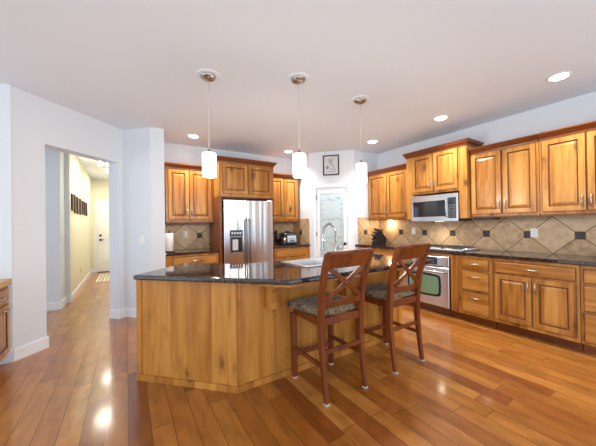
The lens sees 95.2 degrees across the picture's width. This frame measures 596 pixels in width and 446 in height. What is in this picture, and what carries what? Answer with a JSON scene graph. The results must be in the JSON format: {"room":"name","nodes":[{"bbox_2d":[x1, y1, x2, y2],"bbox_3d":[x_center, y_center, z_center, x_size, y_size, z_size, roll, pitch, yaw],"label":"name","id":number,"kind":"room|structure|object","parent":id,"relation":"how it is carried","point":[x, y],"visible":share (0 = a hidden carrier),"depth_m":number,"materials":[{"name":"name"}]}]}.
{"room":"kitchen","nodes":[
{"label":"kitchen","id":0,"kind":"room"},
{"bbox_2d":[0,83,13,348],"bbox_3d":[-3.734,0.011,2.208,2.043,2.740,0.140,-1,0,-32],"label":"wall","id":1,"kind":"structure","parent":0,"point":[6,221],"depth_m":2.68,"materials":[{"name":"white paint"}]},
{"bbox_2d":[0,336,48,364],"bbox_3d":[-3.676,1.316,2.351,2.270,0.128,0.380,-1,0,-32],"label":"baseboard","id":2,"kind":"structure","parent":1,"relation":"attached to","point":[20,352],"depth_m":2.79,"materials":[{"name":"white paint"}]},
{"bbox_2d":[45,148,69,302],"bbox_3d":[-4.830,0.036,4.049,2.155,2.740,0.425,-1,0,-32],"label":"wall","id":3,"kind":"structure","parent":0,"point":[56,162],"depth_m":4.39,"materials":[{"name":"white paint"}]},
{"bbox_2d":[11,86,124,347],"bbox_3d":[-2.781,0.003,3.368,0.170,2.740,1.311,-1,0,13],"label":"wall","id":4,"kind":"structure","parent":0,"point":[38,123],"depth_m":2.94,"materials":[{"name":"white paint"}]},
{"bbox_2d":[69,154,91,294],"bbox_3d":[-5.055,0.051,6.311,0.130,2.740,3.670,-1,0,-32],"label":"wall","id":5,"kind":"structure","parent":0,"point":[80,182],"depth_m":5.79,"materials":[{"name":"white paint"}]},
{"bbox_2d":[46,268,94,310],"bbox_3d":[-5.745,1.362,5.614,2.254,0.128,4.108,-1,0,-32],"label":"baseboard","id":6,"kind":"structure","parent":5,"relation":"attached to","point":[58,305],"depth_m":4.76,"materials":[{"name":"white paint"}]},
{"bbox_2d":[71,194,73,210],"bbox_3d":[-4.138,-0.379,4.998,0.022,0.300,0.200,-1,0,-32],"label":"wall plaque","id":7,"kind":"object","parent":5,"relation":"attached to","point":[72,195],"visible":1,"depth_m":4.94,"materials":[{"name":"brown wood"}]},
{"bbox_2d":[74,194,75,212],"bbox_3d":[-4.285,-0.363,5.230,0.022,0.355,0.170,-1,0,-32],"label":"wall plaque","id":8,"kind":"object","parent":5,"relation":"attached to","point":[74,194],"visible":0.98,"depth_m":5.16,"materials":[{"name":"brown wood"}]},
{"bbox_2d":[76,197,78,213],"bbox_3d":[-4.477,-0.354,5.535,0.022,0.345,0.210,-1,0,-32],"label":"wall plaque","id":9,"kind":"object","parent":5,"relation":"attached to","point":[77,198],"visible":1,"depth_m":5.45,"materials":[{"name":"brown wood"}]},
{"bbox_2d":[79,199,81,214],"bbox_3d":[-4.693,-0.347,5.877,0.022,0.340,0.220,-1,0,-32],"label":"wall plaque","id":10,"kind":"object","parent":5,"relation":"attached to","point":[80,200],"visible":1,"depth_m":5.80,"materials":[{"name":"brown wood"}]},
{"bbox_2d":[91,178,108,271],"bbox_3d":[-5.546,0.067,8.242,1.420,2.740,0.120,-1,0,-32],"label":"wall","id":11,"kind":"structure","parent":0,"point":[100,187],"depth_m":7.96,"materials":[{"name":"white paint"}]},
{"bbox_2d":[95,200,108,272],"bbox_3d":[-5.467,0.386,8.205,1.050,2.100,0.017,-1,0,-32],"label":"trim","id":12,"kind":"structure","parent":11,"relation":"attached to","point":[96,201],"depth_m":7.94,"materials":[{"name":"white paint"}]},
{"bbox_2d":[98,203,109,271],"bbox_3d":[-5.444,0.415,8.170,0.900,2.018,0.099,-1,0,-32],"label":"door","id":13,"kind":"structure","parent":11,"relation":"in","point":[103,208],"depth_m":8.01,"materials":[{"name":"white paint"}]},
{"bbox_2d":[123,127,165,308],"bbox_3d":[-2.430,0.002,4.158,0.630,2.740,0.814,-1,0,-32],"label":"wall column","id":14,"kind":"structure","parent":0,"point":[143,148],"depth_m":3.94,"materials":[{"name":"white paint"}]},
{"bbox_2d":[109,308,135,318],"bbox_3d":[-2.316,1.304,3.931,0.813,0.128,0.124,-1,0,1],"label":"baseboard","id":15,"kind":"structure","parent":14,"relation":"attached to","point":[125,312],"depth_m":3.93,"materials":[{"name":"white paint"}]},
{"bbox_2d":[139,236,143,243],"bbox_3d":[-2.248,0.238,3.913,0.074,0.116,0.010,-1,0,13],"label":"light switch","id":16,"kind":"object","parent":14,"relation":"attached to","point":[140,237],"visible":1,"depth_m":3.91,"materials":[{"name":"white plastic"}]},
{"bbox_2d":[164,142,292,249],"bbox_3d":[-0.683,-0.015,5.672,3.902,2.740,0.120,-1,0,-32],"label":"wall","id":17,"kind":"structure","parent":0,"point":[173,153],"depth_m":4.93,"materials":[{"name":"white paint"}]},
{"bbox_2d":[183,231,187,237],"bbox_3d":[-1.963,0.198,4.750,0.074,0.116,0.044,-1,0,-32],"label":"wall outlet","id":18,"kind":"object","parent":17,"relation":"attached to","point":[185,233],"visible":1,"depth_m":4.75,"materials":[{"name":"white plastic"}]},
{"bbox_2d":[165,223,209,249],"bbox_3d":[-1.964,0.225,4.782,0.810,0.458,0.009,-1,0,-32],"label":"backsplash","id":19,"kind":"structure","parent":17,"relation":"attached to","point":[198,233],"depth_m":4.81,"materials":[{"name":"tile"}]},
{"bbox_2d":[164,162,213,222],"bbox_3d":[-1.880,-0.479,4.621,0.802,0.957,0.386,-1,0,-32],"label":"upper cabinet","id":20,"kind":"object","parent":17,"relation":"attached to","point":[188,194],"visible":0.91,"depth_m":4.48,"materials":[{"name":"brown wood"}]},
{"bbox_2d":[274,222,292,243],"bbox_3d":[-0.443,0.208,5.743,0.800,0.458,0.009,-1,0,-32],"label":"backsplash","id":21,"kind":"structure","parent":17,"relation":"attached to","point":[279,227],"depth_m":5.80,"materials":[{"name":"tile"}]},
{"bbox_2d":[273,173,298,221],"bbox_3d":[-0.351,-0.496,5.586,0.787,0.957,0.386,-1,0,-32],"label":"upper cabinet","id":22,"kind":"object","parent":17,"relation":"attached to","point":[285,185],"visible":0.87,"depth_m":5.47,"materials":[{"name":"brown wood"}]},
{"bbox_2d":[0,0,595,178],"bbox_3d":[-1.860,-1.431,3.222,8.722,0.100,12.600,-1,0,-32],"label":"ceiling","id":23,"kind":"structure","parent":0,"point":[121,64],"depth_m":2.40,"materials":[{"name":"white paint"}]},
{"bbox_2d":[187,134,199,137],"bbox_3d":[-1.659,-1.374,4.311,0.190,0.008,0.190,-1,0,-32],"label":"recessed light","id":24,"kind":"object","parent":23,"relation":"in","point":[188,135],"visible":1,"depth_m":4.31,"materials":[{"name":"white"}]},
{"bbox_2d":[196,69,219,177],"bbox_3d":[-0.844,-0.917,2.576,0.224,0.962,0.224,-1,0,-32],"label":"pendant light","id":25,"kind":"object","parent":23,"relation":"hanging from","point":[207,75],"visible":1,"depth_m":2.53,"materials":[{"name":"white glass"}]},
{"bbox_2d":[287,72,309,177],"bbox_3d":[0.009,-0.929,2.653,0.224,0.962,0.224,-1,0,-32],"label":"pendant light","id":26,"kind":"object","parent":23,"relation":"hanging from","point":[296,78],"visible":1,"depth_m":2.60,"materials":[{"name":"white glass"}]},
{"bbox_2d":[350,95,369,183],"bbox_3d":[0.722,-0.937,3.130,0.224,0.962,0.224,-1,0,-32],"label":"pendant light","id":27,"kind":"object","parent":23,"relation":"hanging from","point":[361,168],"visible":1,"depth_m":3.08,"materials":[{"name":"white glass"}]},
{"bbox_2d":[433,115,448,120],"bbox_3d":[1.949,-1.429,3.714,0.190,0.008,0.190,-1,0,-32],"label":"recessed light","id":28,"kind":"object","parent":23,"relation":"in","point":[443,117],"visible":1,"depth_m":3.71,"materials":[{"name":"white"}]},
{"bbox_2d":[546,71,572,81],"bbox_3d":[2.579,-1.443,2.688,0.190,0.008,0.190,-1,0,-32],"label":"recessed light","id":29,"kind":"object","parent":23,"relation":"in","point":[562,75],"visible":1,"depth_m":2.67,"materials":[{"name":"white paint"}]},
{"bbox_2d":[0,272,595,445],"bbox_3d":[-2.113,1.395,3.673,8.722,0.060,11.500,-1,0,-32],"label":"floor","id":30,"kind":"structure","parent":0,"point":[476,384],"depth_m":2.07,"materials":[{"name":"brown wood"}]},
{"bbox_2d":[0,278,11,361],"bbox_3d":[-2.775,0.954,2.087,0.619,0.824,1.055,-1,0,-32],"label":"base cabinet","id":31,"kind":"object","parent":30,"relation":"on","point":[4,290],"visible":1,"depth_m":2.54,"materials":[{"name":"brown wood"}]},
{"bbox_2d":[95,273,109,282],"bbox_3d":[-4.855,1.418,7.264,0.800,0.008,1.400,-1,0,-32],"label":"rug","id":32,"kind":"object","parent":30,"relation":"on","point":[104,277],"visible":0.36,"depth_m":6.94,"materials":[{"name":"beige fabric"}]},
{"bbox_2d":[165,252,218,267],"bbox_3d":[-1.782,0.928,4.495,0.797,0.872,0.666,-1,0,-32],"label":"base cabinet","id":33,"kind":"object","parent":30,"relation":"on","point":[209,258],"visible":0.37,"depth_m":4.24,"materials":[{"name":"brown wood"}]},
{"bbox_2d":[165,248,218,255],"bbox_3d":[-1.798,0.471,4.510,0.800,0.039,0.638,-1,0,-32],"label":"countertop","id":34,"kind":"structure","parent":33,"relation":"on","point":[195,250],"depth_m":4.32,"materials":[{"name":"stone"}]},
{"bbox_2d":[165,231,174,251],"bbox_3d":[-2.006,0.287,4.241,0.156,0.330,0.156,-1,0,-32],"label":"paper towel holder","id":35,"kind":"object","parent":34,"relation":"on","point":[169,244],"visible":1,"depth_m":4.19,"materials":[{"name":"white paper"}]},
{"bbox_2d":[209,155,276,263],"bbox_3d":[-1.019,0.132,4.967,1.112,2.446,0.702,-1,0,-32],"label":"tall cabinet","id":36,"kind":"object","parent":30,"relation":"on","point":[236,178],"visible":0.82,"depth_m":4.66,"materials":[{"name":"brown wood"}]},
{"bbox_2d":[222,199,272,263],"bbox_3d":[-0.984,0.473,4.934,0.898,1.725,0.735,-1,0,-32],"label":"refrigerator","id":37,"kind":"object","parent":30,"relation":"on","point":[247,225],"visible":0.62,"depth_m":4.63,"materials":[{"name":"grey metal"}]},
{"bbox_2d":[136,264,425,393],"bbox_3d":[-0.113,0.895,2.817,2.672,0.872,1.415,-1,0,-32],"label":"kitchen island","id":38,"kind":"object","parent":30,"relation":"on","point":[223,337],"visible":0.56,"depth_m":2.26,"materials":[{"name":"brown wood"}]},
{"bbox_2d":[133,254,432,284],"bbox_3d":[-0.101,0.437,2.804,2.725,0.040,1.460,-1,0,-32],"label":"island countertop","id":39,"kind":"structure","parent":38,"relation":"on","point":[272,272],"depth_m":2.32,"materials":[{"name":"stone"}]},
{"bbox_2d":[281,257,323,267],"bbox_3d":[0.311,0.505,2.945,0.856,0.204,0.496,-1,0,-32],"label":"sink","id":40,"kind":"object","parent":39,"relation":"in","point":[310,262],"visible":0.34,"depth_m":3.00,"materials":[{"name":"white ceramic"}]},
{"bbox_2d":[321,223,341,250],"bbox_3d":[0.387,0.204,3.302,0.309,0.415,0.130,-1,0,-32],"label":"kitchen faucet","id":41,"kind":"object","parent":39,"relation":"on","point":[327,224],"visible":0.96,"depth_m":3.29,"materials":[{"name":"silver metal"}]},
{"bbox_2d":[274,246,308,260],"bbox_3d":[-0.253,0.911,5.460,0.792,0.872,0.666,-1,0,-32],"label":"base cabinet","id":42,"kind":"object","parent":30,"relation":"on","point":[295,252],"visible":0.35,"depth_m":5.20,"materials":[{"name":"brown wood"}]},
{"bbox_2d":[274,243,309,248],"bbox_3d":[-0.265,0.454,5.479,0.802,0.039,0.638,-1,0,-32],"label":"countertop","id":43,"kind":"structure","parent":42,"relation":"on","point":[276,246],"depth_m":5.24,"materials":[{"name":"stone"}]},
{"bbox_2d":[274,231,296,244],"bbox_3d":[-0.257,0.295,5.423,0.455,0.268,0.383,-1,0,-25],"label":"toaster","id":44,"kind":"object","parent":43,"relation":"on","point":[287,237],"visible":0.99,"depth_m":5.31,"materials":[{"name":"silver metal"}]},
{"bbox_2d":[288,248,373,406],"bbox_3d":[0.266,0.763,2.242,0.504,1.122,0.572,-1,0,-32],"label":"bar stool","id":45,"kind":"object","parent":30,"relation":"on","point":[321,305],"visible":1,"depth_m":2.12,"materials":[{"name":"brown wood"}]},
{"bbox_2d":[288,293,354,315],"bbox_3d":[0.219,0.684,2.316,0.504,0.055,0.398,-1,0,-32],"label":"cushion","id":46,"kind":"object","parent":45,"relation":"on","point":[307,306],"depth_m":2.21,"materials":[{"name":"fabric"}]},
{"bbox_2d":[358,247,393,255],"bbox_3d":[1.635,0.881,5.032,0.656,0.872,0.902,-1,0,-32],"label":"base cabinet","id":47,"kind":"object","parent":30,"relation":"on","point":[390,252],"visible":0.12,"depth_m":4.74,"materials":[{"name":"brown wood"}]},
{"bbox_2d":[355,243,595,266],"bbox_3d":[2.332,0.409,3.919,0.680,0.039,3.548,-1,0,-32],"label":"countertop","id":48,"kind":"structure","parent":47,"relation":"on","point":[513,255],"depth_m":3.23,"materials":[{"name":"stone"}]},
{"bbox_2d":[371,228,386,244],"bbox_3d":[1.543,0.249,5.230,0.268,0.314,0.170,-1,0,-18],"label":"knife block","id":49,"kind":"object","parent":48,"relation":"on","point":[378,236],"visible":0.97,"depth_m":5.17,"materials":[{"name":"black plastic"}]},
{"bbox_2d":[430,244,479,251],"bbox_3d":[2.198,0.368,4.168,0.500,0.046,0.870,-1,0,-32],"label":"gas cooktop","id":50,"kind":"object","parent":48,"relation":"in","point":[433,246],"visible":0.72,"depth_m":3.92,"materials":[{"name":"silver metal"}]},
{"bbox_2d":[353,243,430,373],"bbox_3d":[0.911,0.755,2.653,0.504,1.122,0.572,-1,0,-32],"label":"bar stool","id":51,"kind":"object","parent":30,"relation":"on","point":[388,291],"visible":0.87,"depth_m":2.52,"materials":[{"name":"brown wood"}]},
{"bbox_2d":[353,283,411,299],"bbox_3d":[0.864,0.677,2.727,0.504,0.055,0.398,-1,0,-32],"label":"cushion","id":52,"kind":"object","parent":51,"relation":"on","point":[376,291],"depth_m":2.60,"materials":[{"name":"fabric"}]},
{"bbox_2d":[401,253,462,317],"bbox_3d":[2.163,0.870,4.251,0.597,0.872,0.977,-1,0,-32],"label":"base cabinet","id":53,"kind":"object","parent":30,"relation":"on","point":[454,311],"visible":0.17,"depth_m":3.75,"materials":[{"name":"brown wood"}]},
{"bbox_2d":[402,255,450,308],"bbox_3d":[2.096,0.835,4.210,0.638,0.715,0.754,-1,0,-32],"label":"wall oven","id":54,"kind":"object","parent":53,"relation":"in","point":[436,277],"visible":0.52,"depth_m":3.90,"materials":[{"name":"grey metal"}]},
{"bbox_2d":[459,255,496,326],"bbox_3d":[2.509,0.862,3.648,0.656,0.872,0.399,-1,0,-32],"label":"base cabinet","id":55,"kind":"object","parent":30,"relation":"on","point":[476,304],"visible":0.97,"depth_m":3.47,"materials":[{"name":"brown wood"}]},
{"bbox_2d":[493,258,583,350],"bbox_3d":[2.820,0.855,3.156,0.656,0.872,0.754,-1,0,-32],"label":"base cabinet","id":56,"kind":"object","parent":30,"relation":"on","point":[538,300],"visible":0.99,"depth_m":2.95,"materials":[{"name":"brown wood"}]},
{"bbox_2d":[580,265,595,354],"bbox_3d":[3.141,0.848,2.646,0.656,0.872,0.439,-1,0,-32],"label":"base cabinet","id":57,"kind":"object","parent":30,"relation":"on","point":[587,273],"visible":0.98,"depth_m":2.63,"materials":[{"name":"brown wood"}]},
{"bbox_2d":[292,153,309,257],"bbox_3d":[0.108,-0.026,5.728,0.100,2.740,0.630,-1,0,-32],"label":"wall","id":58,"kind":"structure","parent":0,"point":[303,183],"depth_m":5.58,"materials":[{"name":"white paint"}]},
{"bbox_2d":[293,219,309,243],"bbox_3d":[0.062,0.172,5.702,0.009,0.516,0.620,-1,0,-32],"label":"backsplash","id":59,"kind":"structure","parent":58,"relation":"attached to","point":[301,228],"depth_m":5.64,"materials":[{"name":"tile"}]},
{"bbox_2d":[309,150,354,257],"bbox_3d":[0.673,-0.036,5.387,0.877,2.740,0.100,-1,0,13],"label":"wall","id":60,"kind":"structure","parent":0,"point":[346,157],"depth_m":5.34,"materials":[{"name":"white paint"}]},
{"bbox_2d":[323,154,338,175],"bbox_3d":[0.647,-1.134,5.332,0.312,0.395,0.021,-1,0,13],"label":"framed picture","id":61,"kind":"object","parent":60,"relation":"attached to","point":[330,162],"visible":1,"depth_m":5.33,"materials":[{"name":"black"}]},
{"bbox_2d":[316,187,347,256],"bbox_3d":[0.663,0.316,5.329,0.608,2.016,0.099,-1,0,13],"label":"door","id":62,"kind":"structure","parent":60,"relation":"in","point":[331,202],"depth_m":5.36,"materials":[{"name":"white paint"}]},
{"bbox_2d":[313,183,350,256],"bbox_3d":[0.667,0.288,5.327,0.730,2.092,0.018,-1,0,13],"label":"trim","id":63,"kind":"structure","parent":60,"relation":"attached to","point":[348,184],"depth_m":5.33,"materials":[{"name":"white paint"}]},
{"bbox_2d":[353,150,377,248],"bbox_3d":[1.351,-0.045,5.466,0.682,2.740,0.100,-1,0,-32],"label":"wall","id":64,"kind":"structure","parent":0,"point":[361,210],"depth_m":5.35,"materials":[{"name":"white paint"}]},
{"bbox_2d":[358,218,378,243],"bbox_3d":[1.412,0.151,5.436,0.590,0.516,0.009,-1,0,-32],"label":"backsplash","id":65,"kind":"structure","parent":64,"relation":"attached to","point":[365,227],"depth_m":5.39,"materials":[{"name":"tile"}]},
{"bbox_2d":[347,91,595,255],"bbox_3d":[3.073,-0.080,3.490,0.120,2.740,7.820,-1,0,-32],"label":"wall","id":66,"kind":"structure","parent":0,"point":[580,109],"depth_m":3.59,"materials":[{"name":"white paint"}]},
{"bbox_2d":[367,163,406,220],"bbox_3d":[1.744,-0.531,5.106,0.386,0.952,0.987,-1,0,-32],"label":"upper cabinet","id":67,"kind":"object","parent":66,"relation":"attached to","point":[387,187],"visible":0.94,"depth_m":4.96,"materials":[{"name":"brown wood"}]},
{"bbox_2d":[403,138,483,219],"bbox_3d":[2.229,-0.613,4.260,0.470,1.097,1.038,-1,0,-32],"label":"upper cabinet","id":68,"kind":"object","parent":66,"relation":"attached to","point":[443,168],"visible":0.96,"depth_m":4.04,"materials":[{"name":"brown wood"}]},
{"bbox_2d":[412,192,471,221],"bbox_3d":[2.203,-0.225,4.241,0.422,0.408,0.736,-1,0,-32],"label":"microwave","id":69,"kind":"object","parent":68,"relation":"in","point":[440,207],"visible":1,"depth_m":4.09,"materials":[{"name":"grey metal"}]},
{"bbox_2d":[379,215,595,255],"bbox_3d":[3.053,0.147,3.403,0.009,0.458,5.200,-1,0,-32],"label":"backsplash","id":70,"kind":"structure","parent":66,"relation":"attached to","point":[567,235],"depth_m":3.69,"materials":[{"name":"tile"}]},
{"bbox_2d":[468,134,540,217],"bbox_3d":[2.721,-0.553,3.557,0.386,0.952,0.750,-1,0,-32],"label":"upper cabinet","id":71,"kind":"object","parent":66,"relation":"attached to","point":[504,175],"visible":0.97,"depth_m":3.42,"materials":[{"name":"brown wood"}]},
{"bbox_2d":[474,218,499,219],"bbox_3d":[2.600,-0.059,3.748,0.200,0.025,0.240,-1,0,-32],"label":"under-cabinet light","id":72,"kind":"object","parent":71,"relation":"attached to","point":[474,218],"visible":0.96,"depth_m":3.69,"materials":[{"name":"black plastic"}]},
{"bbox_2d":[530,228,537,237],"bbox_3d":[3.003,0.126,3.461,0.010,0.116,0.074,-1,0,-32],"label":"wall outlet","id":73,"kind":"object","parent":66,"relation":"attached to","point":[533,231],"visible":1,"depth_m":3.46,"materials":[{"name":"white plastic"}]},
{"bbox_2d":[537,120,595,215],"bbox_3d":[3.157,-0.562,2.867,0.386,0.952,0.871,-1,0,-32],"label":"upper cabinet","id":74,"kind":"object","parent":66,"relation":"attached to","point":[567,155],"visible":1,"depth_m":2.94,"materials":[{"name":"brown wood"}]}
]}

